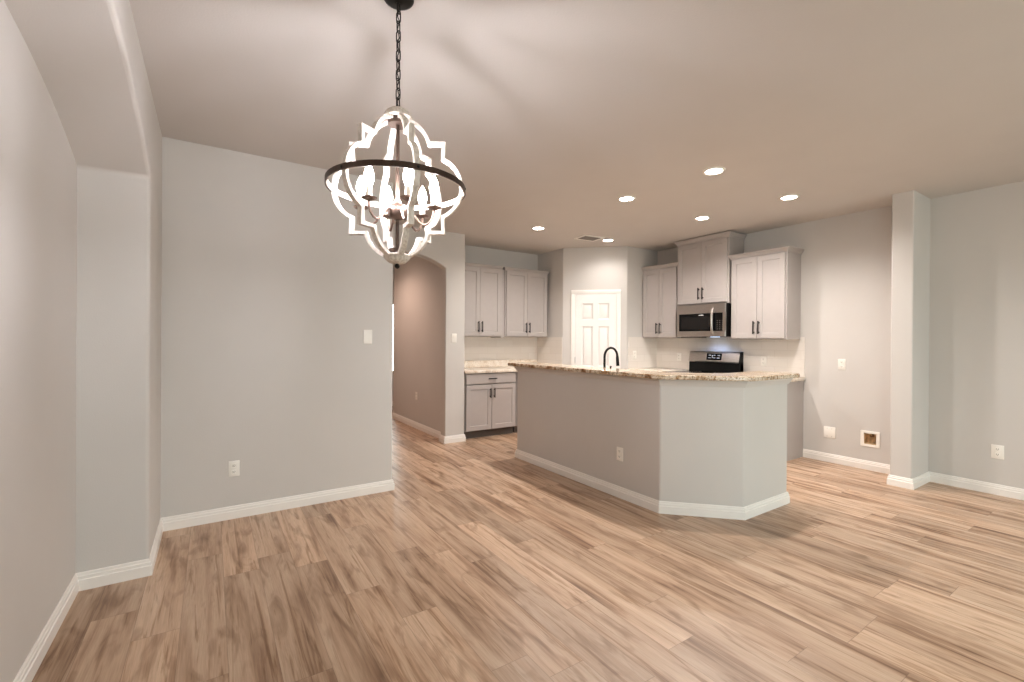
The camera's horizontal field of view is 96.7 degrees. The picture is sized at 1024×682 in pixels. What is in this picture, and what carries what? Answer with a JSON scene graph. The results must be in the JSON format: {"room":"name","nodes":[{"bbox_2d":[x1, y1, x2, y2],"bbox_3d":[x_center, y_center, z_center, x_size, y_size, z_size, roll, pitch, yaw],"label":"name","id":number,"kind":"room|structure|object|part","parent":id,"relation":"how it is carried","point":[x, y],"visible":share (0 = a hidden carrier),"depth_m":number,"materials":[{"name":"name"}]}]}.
{"room":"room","nodes":[
{"label":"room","id":0,"kind":"room"},
{"bbox_2d":[0,0,76,681],"bbox_3d":[-1.546,-0.038,1.153,0.120,2.820,4.529,0,0,-33],"label":"wall","id":1,"kind":"structure","parent":0,"point":[38,166],"depth_m":1.82,"materials":[{"name":"paint"}]},
{"bbox_2d":[4,0,161,572],"bbox_3d":[-1.383,-0.037,1.237,0.366,2.820,4.489,0,0,-33],"label":"wall","id":2,"kind":"structure","parent":0,"point":[87,54],"depth_m":2.46,"materials":[{"name":"paint"}]},
{"bbox_2d":[13,479,393,681],"bbox_3d":[-0.717,1.291,0.559,1.749,0.094,7.105,0,0,-20],"label":"baseboard","id":3,"kind":"structure","parent":2,"relation":"attached to","point":[95,578],"depth_m":2.80,"materials":[{"name":"white paint"}]},
{"bbox_2d":[160,137,392,517],"bbox_3d":[-1.909,-0.045,3.585,1.943,2.820,0.130,0,0,-33],"label":"wall","id":4,"kind":"structure","parent":0,"point":[269,299],"depth_m":3.52,"materials":[{"name":"paint"}]},
{"bbox_2d":[228,460,239,476],"bbox_3d":[-2.074,0.952,3.398,0.072,0.116,0.010,0,0,-33],"label":"wall outlet","id":5,"kind":"object","parent":4,"relation":"attached to","point":[233,466],"visible":1,"depth_m":3.40,"materials":[{"name":"white plastic"}]},
{"bbox_2d":[364,330,371,343],"bbox_3d":[-1.245,-0.037,3.938,0.074,0.120,0.011,0,0,-33],"label":"light switch","id":6,"kind":"object","parent":4,"relation":"attached to","point":[367,333],"visible":1,"depth_m":3.94,"materials":[{"name":"white plastic"}]},
{"bbox_2d":[392,270,393,400],"bbox_3d":[-3.070,-0.063,8.841,2.420,2.820,0.140,0,0,-33],"label":"wall","id":7,"kind":"structure","parent":0,"point":[393,270],"depth_m":9.20,"materials":[{"name":"paint"}]},
{"bbox_2d":[393,256,441,431],"bbox_3d":[-1.473,-0.051,7.784,0.920,2.820,3.585,0,0,-33],"label":"wall","id":8,"kind":"structure","parent":0,"point":[418,281],"depth_m":6.87,"materials":[{"name":"paint"}]},
{"bbox_2d":[392,401,465,443],"bbox_3d":[-2.048,1.270,7.265,2.200,0.094,3.631,0,0,-33],"label":"baseboard","id":9,"kind":"structure","parent":8,"relation":"attached to","point":[454,438],"depth_m":6.41,"materials":[{"name":"white paint"}]},
{"bbox_2d":[393,224,464,435],"bbox_3d":[-1.543,-0.047,5.518,2.105,2.820,0.140,0,0,-33],"label":"wall","id":10,"kind":"structure","parent":0,"point":[447,252],"depth_m":5.94,"materials":[{"name":"paint"}]},
{"bbox_2d":[452,333,456,342],"bbox_3d":[-0.754,-0.038,5.948,0.074,0.120,0.011,0,0,-33],"label":"light switch","id":11,"kind":"object","parent":10,"relation":"attached to","point":[454,336],"visible":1,"depth_m":5.95,"materials":[{"name":"white plastic"}]},
{"bbox_2d":[465,245,537,269],"bbox_3d":[-0.273,-0.042,7.067,1.763,2.820,0.120,0,0,-33],"label":"wall","id":12,"kind":"structure","parent":0,"point":[473,254],"depth_m":7.05,"materials":[{"name":"paint"}]},
{"bbox_2d":[464,262,502,336],"bbox_3d":[-0.534,-0.579,6.590,0.787,1.029,0.366,0,0,-33],"label":"upper cabinet","id":13,"kind":"object","parent":12,"relation":"attached to","point":[483,283],"visible":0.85,"depth_m":6.50,"materials":[{"name":"grey paint"}]},
{"bbox_3d":[-0.607,-0.561,6.377,0.352,0.965,0.019,0,0,-33],"label":"door","id":14,"kind":"part","parent":13,"relation":"part of","materials":[{"name":"grey paint"}]},
{"bbox_3d":[-0.540,-1.074,6.603,0.787,0.040,0.333,0,0,-33],"label":"crown","id":15,"kind":"part","parent":13,"relation":"part of","materials":[{"name":"grey paint"}]},
{"bbox_3d":[-0.310,-0.560,6.573,0.352,0.965,0.019,0,0,-33],"label":"door","id":16,"kind":"part","parent":13,"relation":"part of","materials":[{"name":"grey paint"}]},
{"bbox_2d":[491,269,503,337],"bbox_3d":[-0.220,-0.553,6.842,0.058,1.007,0.291,0,0,-33],"label":"strip","id":17,"kind":"object","parent":12,"relation":"attached to","point":[502,296],"visible":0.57,"depth_m":6.72,"materials":[{"name":"grey paint"}]},
{"bbox_2d":[464,337,536,360],"bbox_3d":[-0.275,0.115,6.990,1.635,0.357,0.008,0,0,-33],"label":"backsplash","id":18,"kind":"structure","parent":12,"relation":"attached to","point":[475,348],"depth_m":7.04,"materials":[{"name":"tile"}]},
{"bbox_2d":[503,267,548,336],"bbox_3d":[0.156,-0.576,7.045,0.834,1.029,0.366,0,0,-33],"label":"upper cabinet","id":19,"kind":"object","parent":12,"relation":"attached to","point":[525,290],"visible":0.89,"depth_m":6.90,"materials":[{"name":"grey paint"}]},
{"bbox_3d":[0.073,-0.558,6.826,0.375,0.965,0.019,0,0,-33],"label":"door","id":20,"kind":"part","parent":19,"relation":"part of","materials":[{"name":"grey paint"}]},
{"bbox_3d":[0.150,-1.070,7.058,0.834,0.040,0.333,0,0,-33],"label":"crown","id":21,"kind":"part","parent":19,"relation":"part of","materials":[{"name":"grey paint"}]},
{"bbox_3d":[0.390,-0.556,7.035,0.375,0.965,0.019,0,0,-33],"label":"door","id":22,"kind":"part","parent":19,"relation":"part of","materials":[{"name":"grey paint"}]},
{"bbox_2d":[32,406,1023,681],"bbox_3d":[0.425,1.388,4.064,7.000,0.100,12.300,0,0,-33],"label":"floor","id":23,"kind":"structure","parent":0,"point":[481,562],"depth_m":2.45,"materials":[{"name":"brown wood"}]},
{"bbox_2d":[464,372,515,438],"bbox_3d":[-0.427,0.882,6.519,0.820,0.893,0.612,0,0,-33],"label":"base cabinet","id":24,"kind":"object","parent":23,"relation":"on","point":[489,398],"visible":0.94,"depth_m":6.28,"materials":[{"name":"grey paint"}]},
{"bbox_3d":[-0.454,0.905,6.198,0.393,0.613,0.036,0,0,-33],"label":"door","id":25,"kind":"part","parent":24,"relation":"part of","materials":[{"name":"grey paint"}]},
{"bbox_3d":[-0.285,0.516,6.307,0.792,0.135,0.036,0,0,-33],"label":"drawer","id":26,"kind":"part","parent":24,"relation":"part of","materials":[{"name":"grey paint"}]},
{"bbox_2d":[464,359,536,373],"bbox_3d":[-0.109,0.366,6.738,1.630,0.142,0.612,0,0,-33],"label":"countertop","id":27,"kind":"structure","parent":24,"relation":"on","point":[479,366],"depth_m":6.77,"materials":[{"name":"stone"}]},
{"bbox_3d":[-0.121,0.907,6.418,0.393,0.613,0.036,0,0,-33],"label":"door","id":28,"kind":"part","parent":24,"relation":"part of","materials":[{"name":"grey paint"}]},
{"bbox_2d":[513,372,517,432],"bbox_3d":[0.250,0.885,6.966,0.758,0.893,0.612,0,0,-33],"label":"base cabinet","id":29,"kind":"object","parent":23,"relation":"on","point":[516,382],"visible":0.07,"depth_m":6.56,"materials":[{"name":"grey paint"}]},
{"bbox_2d":[514,366,792,519],"bbox_3d":[1.178,0.818,4.514,1.139,1.049,2.481,0,0,-33],"label":"kitchen island","id":30,"kind":"object","parent":23,"relation":"on","point":[700,448],"visible":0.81,"depth_m":3.65,"materials":[{"name":"paint"}]},
{"bbox_2d":[617,447,622,461],"bbox_3d":[0.923,0.969,3.905,0.010,0.116,0.072,0,0,-33],"label":"wall outlet","id":31,"kind":"object","parent":30,"relation":"attached to","point":[619,449],"visible":1,"depth_m":3.90,"materials":[{"name":"white plastic"}]},
{"bbox_3d":[0.973,1.294,4.213,2.697,0.094,0.912,0,0,34],"label":"baseboard","id":32,"kind":"part","parent":30,"relation":"part of","materials":[{"name":"white paint"}]},
{"bbox_3d":[0.978,0.321,4.207,2.729,0.056,0.934,0,0,34],"label":"cap trim","id":33,"kind":"part","parent":30,"relation":"part of","materials":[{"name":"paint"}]},
{"bbox_2d":[508,362,799,380],"bbox_3d":[1.172,0.275,4.501,1.231,0.035,2.592,0,0,-33],"label":"island countertop","id":34,"kind":"structure","parent":30,"relation":"on","point":[755,375],"depth_m":3.67,"materials":[{"name":"beige stone"}]},
{"bbox_2d":[603,347,619,367],"bbox_3d":[0.993,0.231,4.460,0.229,0.350,0.120,0,0,-33],"label":"faucet","id":35,"kind":"object","parent":34,"relation":"on","point":[608,348],"visible":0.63,"depth_m":4.46,"materials":[{"name":"black metal"}]},
{"bbox_2d":[663,351,742,372],"bbox_3d":[2.496,0.743,6.037,0.720,1.208,0.756,0,0,-33],"label":"range","id":36,"kind":"object","parent":23,"relation":"on","point":[699,361],"visible":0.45,"depth_m":6.16,"materials":[{"name":"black metal"}]},
{"bbox_2d":[663,370,723,372],"bbox_3d":[2.498,0.429,6.037,0.610,0.025,0.756,0,0,-33],"label":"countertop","id":37,"kind":"structure","parent":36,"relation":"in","point":[684,371],"depth_m":6.20,"materials":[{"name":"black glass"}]},
{"bbox_2d":[787,381,802,460],"bbox_3d":[2.933,0.905,5.440,0.660,0.893,0.711,0,0,-33],"label":"base cabinet","id":38,"kind":"object","parent":23,"relation":"on","point":[794,389],"visible":0.05,"depth_m":5.21,"materials":[{"name":"grey paint"}]},
{"bbox_2d":[791,377,805,381],"bbox_3d":[2.951,0.437,5.436,0.641,0.042,0.736,0,0,-33],"label":"countertop","id":39,"kind":"structure","parent":38,"relation":"on","point":[799,378],"depth_m":5.22,"materials":[{"name":"stone"}]},
{"bbox_3d":[2.143,0.898,6.637,0.659,0.893,0.614,0,0,-33],"label":"base cabinet","id":40,"kind":"object","parent":23,"relation":"on","visible":0},
{"bbox_2d":[629,367,688,371],"bbox_3d":[2.154,0.430,6.644,0.641,0.042,0.622,0,0,-33],"label":"countertop","id":41,"kind":"structure","parent":40,"relation":"on","point":[653,368],"depth_m":6.56,"materials":[{"name":"stone"}]},
{"bbox_2d":[129,0,1023,269],"bbox_3d":[0.443,-1.452,4.059,7.000,0.100,12.300,0,0,-33],"label":"ceiling","id":42,"kind":"structure","parent":0,"point":[547,113],"depth_m":2.63,"materials":[{"name":"paint"}]},
{"bbox_2d":[324,0,465,268],"bbox_3d":[-0.469,-0.849,1.870,0.555,1.106,0.560,0,0,-33],"label":"chandelier","id":43,"kind":"object","parent":42,"relation":"hanging from","point":[398,118],"visible":1,"depth_m":1.85,"materials":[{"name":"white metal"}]},
{"bbox_3d":[-0.622,-0.626,1.873,0.205,0.572,0.149,0,0,-33],"label":"frame arm","id":44,"kind":"part","parent":43,"relation":"part of","materials":[{"name":"white wood"}]},
{"bbox_3d":[-0.620,-0.637,1.873,0.037,0.086,0.037,0,0,-33],"label":"bulb","id":45,"kind":"part","parent":43,"relation":"part of","materials":[{"name":"white glass"}]},
{"bbox_3d":[-0.548,-0.625,1.740,0.219,0.572,0.122,0,0,-33],"label":"frame arm","id":46,"kind":"part","parent":43,"relation":"part of","materials":[{"name":"white wood"}]},
{"bbox_3d":[-0.547,-0.637,1.742,0.037,0.086,0.037,0,0,-33],"label":"bulb","id":47,"kind":"part","parent":43,"relation":"part of","materials":[{"name":"white glass"}]},
{"bbox_3d":[-0.518,-0.507,1.792,0.010,0.072,0.125,0,0,31],"label":"candle arm","id":48,"kind":"part","parent":43,"relation":"part of","materials":[{"name":"brown metal"}]},
{"bbox_3d":[-0.544,-0.626,2.003,0.040,0.572,0.233,0,0,-33],"label":"frame arm","id":49,"kind":"part","parent":43,"relation":"part of","materials":[{"name":"white wood"}]},
{"bbox_3d":[-0.543,-0.637,2.001,0.037,0.086,0.037,0,0,-33],"label":"bulb","id":50,"kind":"part","parent":43,"relation":"part of","materials":[{"name":"white glass"}]},
{"bbox_3d":[-0.516,-0.508,1.951,0.010,0.072,0.125,0,0,-29],"label":"candle arm","id":51,"kind":"part","parent":43,"relation":"part of","materials":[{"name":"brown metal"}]},
{"bbox_3d":[-0.470,-0.630,1.871,0.015,0.605,0.014,0,0,-33],"label":"stem","id":52,"kind":"part","parent":43,"relation":"part of","materials":[{"name":"brown metal"}]},
{"bbox_3d":[-0.467,-1.171,1.869,0.012,0.432,0.012,0,0,-33],"label":"power cord","id":53,"kind":"part","parent":43,"relation":"part of","materials":[{"name":"black metal"}]},
{"bbox_3d":[-0.426,-0.507,1.790,0.010,0.072,0.125,0,0,-29],"label":"candle arm","id":54,"kind":"part","parent":43,"relation":"part of","materials":[{"name":"brown metal"}]},
{"bbox_3d":[-0.397,-0.636,1.740,0.037,0.086,0.037,0,0,-33],"label":"bulb","id":55,"kind":"part","parent":43,"relation":"part of","materials":[{"name":"white glass"}]},
{"bbox_3d":[-0.396,-0.624,1.738,0.040,0.572,0.233,0,0,-33],"label":"frame arm","id":56,"kind":"part","parent":43,"relation":"part of","materials":[{"name":"white wood"}]},
{"bbox_3d":[-0.423,-0.507,1.950,0.010,0.072,0.125,0,0,31],"label":"candle arm","id":57,"kind":"part","parent":43,"relation":"part of","materials":[{"name":"brown metal"}]},
{"bbox_3d":[-0.393,-0.636,1.999,0.037,0.086,0.037,0,0,-33],"label":"bulb","id":58,"kind":"part","parent":43,"relation":"part of","materials":[{"name":"white glass"}]},
{"bbox_3d":[-0.379,-0.507,1.869,0.125,0.072,0.010,0,0,1],"label":"candle arm","id":59,"kind":"part","parent":43,"relation":"part of","materials":[{"name":"brown metal"}]},
{"bbox_3d":[-0.392,-0.625,2.001,0.219,0.572,0.122,0,0,-33],"label":"frame arm","id":60,"kind":"part","parent":43,"relation":"part of","materials":[{"name":"white wood"}]},
{"bbox_3d":[-0.320,-0.636,1.868,0.037,0.086,0.037,0,0,-33],"label":"bulb","id":61,"kind":"part","parent":43,"relation":"part of","materials":[{"name":"white glass"}]},
{"bbox_3d":[-0.318,-0.624,1.868,0.205,0.572,0.149,0,0,-33],"label":"frame arm","id":62,"kind":"part","parent":43,"relation":"part of","materials":[{"name":"white wood"}]},
{"bbox_2d":[531,226,544,229],"bbox_3d":[0.327,-1.401,5.660,0.176,0.009,0.176,0,0,-33],"label":"recessed light","id":63,"kind":"object","parent":42,"relation":"in","point":[534,227],"visible":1,"depth_m":5.65,"materials":[{"name":"white metal"}]},
{"bbox_2d":[574,235,604,240],"bbox_3d":[1.050,-1.396,6.179,0.330,0.012,0.250,0,0,-27],"label":"ceiling vent","id":64,"kind":"object","parent":42,"relation":"in","point":[583,237],"visible":1,"depth_m":6.17,"materials":[{"name":"white metal"}]},
{"bbox_2d":[602,239,613,241],"bbox_3d":[1.330,-1.396,6.316,0.176,0.009,0.176,0,0,-33],"label":"recessed light","id":65,"kind":"object","parent":42,"relation":"in","point":[603,240],"visible":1,"depth_m":6.33,"materials":[{"name":"white metal"}]},
{"bbox_2d":[618,195,635,201],"bbox_3d":[1.123,-1.393,4.462,0.176,0.009,0.176,0,0,-33],"label":"recessed light","id":66,"kind":"object","parent":42,"relation":"in","point":[628,197],"visible":1,"depth_m":4.45,"materials":[{"name":"white metal"}]},
{"bbox_2d":[620,197,632,200],"bbox_3d":[1.123,-1.395,4.462,0.128,0.003,0.128,0,0,-33],"label":"diffuser","id":67,"kind":"object","parent":66,"relation":"attached to","point":[621,198],"depth_m":4.47,"materials":[{"name":"white plastic"}]},
{"bbox_2d":[694,216,710,219],"bbox_3d":[2.150,-1.388,5.148,0.176,0.009,0.176,0,0,-33],"label":"recessed light","id":68,"kind":"object","parent":42,"relation":"in","point":[698,217],"visible":1,"depth_m":5.13,"materials":[{"name":"white metal"}]},
{"bbox_2d":[702,167,725,174],"bbox_3d":[1.652,-1.389,3.725,0.176,0.009,0.176,0,0,-33],"label":"recessed light","id":69,"kind":"object","parent":42,"relation":"in","point":[713,170],"visible":1,"depth_m":3.71,"materials":[{"name":"white metal"}]},
{"bbox_2d":[706,169,721,173],"bbox_3d":[1.652,-1.390,3.725,0.128,0.003,0.128,0,0,-33],"label":"diffuser","id":70,"kind":"object","parent":69,"relation":"attached to","point":[708,171],"depth_m":3.73,"materials":[{"name":"white plastic"}]},
{"bbox_2d":[779,194,799,199],"bbox_3d":[2.672,-1.384,4.393,0.176,0.009,0.176,0,0,-33],"label":"recessed light","id":71,"kind":"object","parent":42,"relation":"in","point":[791,196],"visible":1,"depth_m":4.39,"materials":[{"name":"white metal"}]},
{"bbox_2d":[781,196,796,199],"bbox_3d":[2.672,-1.385,4.393,0.128,0.003,0.128,0,0,-33],"label":"diffuser","id":72,"kind":"object","parent":71,"relation":"attached to","point":[782,197],"depth_m":4.39,"materials":[{"name":"white plastic"}]},
{"bbox_2d":[538,246,656,368],"bbox_3d":[1.301,-0.032,7.095,1.939,2.820,0.587,0,0,11],"label":"wall","id":73,"kind":"structure","parent":0,"point":[619,267],"depth_m":6.86,"materials":[{"name":"paint"}]},
{"bbox_2d":[537,337,561,363],"bbox_3d":[0.584,0.170,7.179,0.008,0.457,0.641,0,0,-33],"label":"backsplash","id":74,"kind":"structure","parent":73,"relation":"attached to","point":[549,349],"depth_m":7.16,"materials":[{"name":"tile"}]},
{"bbox_2d":[571,289,620,368],"bbox_3d":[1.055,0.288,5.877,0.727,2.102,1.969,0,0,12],"label":"door","id":75,"kind":"structure","parent":73,"relation":"in","point":[596,321],"depth_m":6.80,"materials":[{"name":"white paint"}]},
{"bbox_2d":[628,337,656,367],"bbox_3d":[1.984,0.175,6.909,0.636,0.465,0.008,0,0,-33],"label":"backsplash","id":76,"kind":"structure","parent":73,"relation":"attached to","point":[645,348],"depth_m":6.90,"materials":[{"name":"tile"}]},
{"bbox_2d":[657,181,1023,488],"bbox_3d":[4.378,-0.007,4.015,0.152,2.820,7.675,0,0,-33],"label":"wall","id":77,"kind":"structure","parent":0,"point":[976,332],"depth_m":4.37,"materials":[{"name":"paint"}]},
{"bbox_2d":[642,262,680,337],"bbox_3d":[2.268,-0.575,6.720,0.376,1.063,0.692,0,0,-33],"label":"upper cabinet","id":78,"kind":"object","parent":77,"relation":"attached to","point":[660,282],"visible":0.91,"depth_m":6.61,"materials":[{"name":"grey paint"}]},
{"bbox_3d":[2.067,-0.551,6.765,0.019,0.984,0.291,0,0,-33],"label":"door","id":79,"kind":"part","parent":78,"relation":"part of","materials":[{"name":"grey paint"}]},
{"bbox_3d":[2.279,-1.079,6.725,0.356,0.055,0.692,0,0,-33],"label":"crown","id":80,"kind":"part","parent":78,"relation":"part of","materials":[{"name":"grey paint"}]},
{"bbox_3d":[2.230,-0.549,6.519,0.019,0.984,0.291,0,0,-33],"label":"door","id":81,"kind":"part","parent":78,"relation":"part of","materials":[{"name":"grey paint"}]},
{"bbox_2d":[677,353,680,360],"bbox_3d":[2.470,0.237,6.740,0.010,0.116,0.072,0,0,-33],"label":"wall outlet","id":82,"kind":"object","parent":77,"relation":"attached to","point":[678,354],"visible":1,"depth_m":6.74,"materials":[{"name":"white plastic"}]},
{"bbox_2d":[674,231,746,305],"bbox_3d":[2.646,-0.933,6.136,0.390,0.893,0.834,0,0,-33],"label":"upper cabinet","id":83,"kind":"object","parent":77,"relation":"attached to","point":[704,266],"visible":0.96,"depth_m":5.98,"materials":[{"name":"grey paint"}]},
{"bbox_3d":[2.421,-0.907,6.204,0.019,0.809,0.357,0,0,-33],"label":"door","id":84,"kind":"part","parent":83,"relation":"part of","materials":[{"name":"grey paint"}]},
{"bbox_2d":[677,303,730,337],"bbox_3d":[2.623,-0.261,6.099,0.461,0.436,0.710,0,0,-33],"label":"microwave","id":85,"kind":"object","parent":83,"relation":"attached to","point":[703,320],"visible":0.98,"depth_m":5.94,"materials":[{"name":"silver metal"}]},
{"bbox_3d":[2.457,-0.246,6.052,0.022,0.234,0.535,0,0,-33],"label":"door","id":86,"kind":"part","parent":85,"relation":"part of","materials":[{"name":"black glass"}]},
{"bbox_3d":[2.563,-0.257,5.831,0.066,0.357,0.028,0,0,-33],"label":"handle","id":87,"kind":"part","parent":85,"relation":"part of","materials":[{"name":"metal"}]},
{"bbox_3d":[2.633,-0.244,5.785,0.022,0.234,0.105,0,0,-33],"label":"control panel","id":88,"kind":"part","parent":85,"relation":"part of","materials":[{"name":"black glass"}]},
{"bbox_3d":[2.655,-1.350,6.139,0.376,0.060,0.834,0,0,-33],"label":"crown","id":89,"kind":"part","parent":83,"relation":"part of","materials":[{"name":"grey paint"}]},
{"bbox_3d":[2.620,-0.905,5.903,0.019,0.809,0.357,0,0,-33],"label":"door","id":90,"kind":"part","parent":83,"relation":"part of","materials":[{"name":"grey paint"}]},
{"bbox_2d":[657,337,804,376],"bbox_3d":[2.835,0.182,6.205,0.008,0.465,2.120,0,0,-33],"label":"backsplash","id":91,"kind":"structure","parent":77,"relation":"attached to","point":[782,355],"depth_m":5.87,"materials":[{"name":"tile"}]},
{"bbox_2d":[761,356,765,365],"bbox_3d":[3.151,0.252,5.709,0.010,0.116,0.072,0,0,-33],"label":"wall outlet","id":92,"kind":"object","parent":77,"relation":"attached to","point":[763,359],"visible":1,"depth_m":5.71,"materials":[{"name":"white plastic"}]},
{"bbox_2d":[727,246,803,338],"bbox_3d":[3.054,-0.547,5.529,0.376,1.054,0.738,0,0,-33],"label":"upper cabinet","id":93,"kind":"object","parent":77,"relation":"attached to","point":[765,284],"visible":1,"depth_m":5.36,"materials":[{"name":"grey paint"}]},
{"bbox_3d":[2.847,-0.523,5.583,0.019,0.975,0.314,0,0,-33],"label":"door","id":94,"kind":"part","parent":93,"relation":"part of","materials":[{"name":"grey paint"}]},
{"bbox_3d":[3.065,-1.047,5.534,0.356,0.055,0.738,0,0,-33],"label":"crown","id":95,"kind":"part","parent":93,"relation":"part of","materials":[{"name":"grey paint"}]},
{"bbox_3d":[3.022,-0.521,5.318,0.019,0.975,0.314,0,0,-33],"label":"door","id":96,"kind":"part","parent":93,"relation":"part of","materials":[{"name":"grey paint"}]},
{"bbox_2d":[824,426,835,438],"bbox_3d":[3.558,1.023,5.103,0.009,0.124,0.116,0,0,-33],"label":"blank plate","id":97,"kind":"object","parent":77,"relation":"attached to","point":[829,432],"visible":1,"depth_m":5.10,"materials":[{"name":"white plastic"}]},
{"bbox_2d":[838,359,845,369],"bbox_3d":[3.624,0.257,5.007,0.010,0.116,0.072,0,0,-33],"label":"wall outlet","id":98,"kind":"object","parent":77,"relation":"attached to","point":[841,362],"visible":1,"depth_m":5.00,"materials":[{"name":"white plastic"}]},
{"bbox_2d":[860,430,879,448],"bbox_3d":[3.798,1.032,4.812,0.086,0.166,0.170,0,0,-33],"label":"water supply box","id":99,"kind":"object","parent":77,"relation":"attached to","point":[867,438],"visible":1,"depth_m":4.82,"materials":[{"name":"white plastic"}]},
{"bbox_2d":[803,449,1023,499],"bbox_3d":[4.717,1.320,2.982,0.474,0.094,5.365,0,0,-33],"label":"baseboard","id":100,"kind":"structure","parent":77,"relation":"attached to","point":[986,487],"depth_m":4.29,"materials":[{"name":"white paint"}]},
{"bbox_2d":[991,444,1003,459],"bbox_3d":[4.301,0.983,4.035,0.010,0.122,0.080,0,0,-33],"label":"wall outlet","id":101,"kind":"object","parent":77,"relation":"attached to","point":[997,451],"visible":1,"depth_m":4.03,"materials":[{"name":"white plastic"}]},
{"bbox_2d":[890,190,930,478],"bbox_3d":[3.839,-0.011,4.381,0.508,2.820,0.165,0,0,-33],"label":"column","id":102,"kind":"structure","parent":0,"point":[910,275],"depth_m":4.25,"materials":[{"name":"paint"}]}
]}

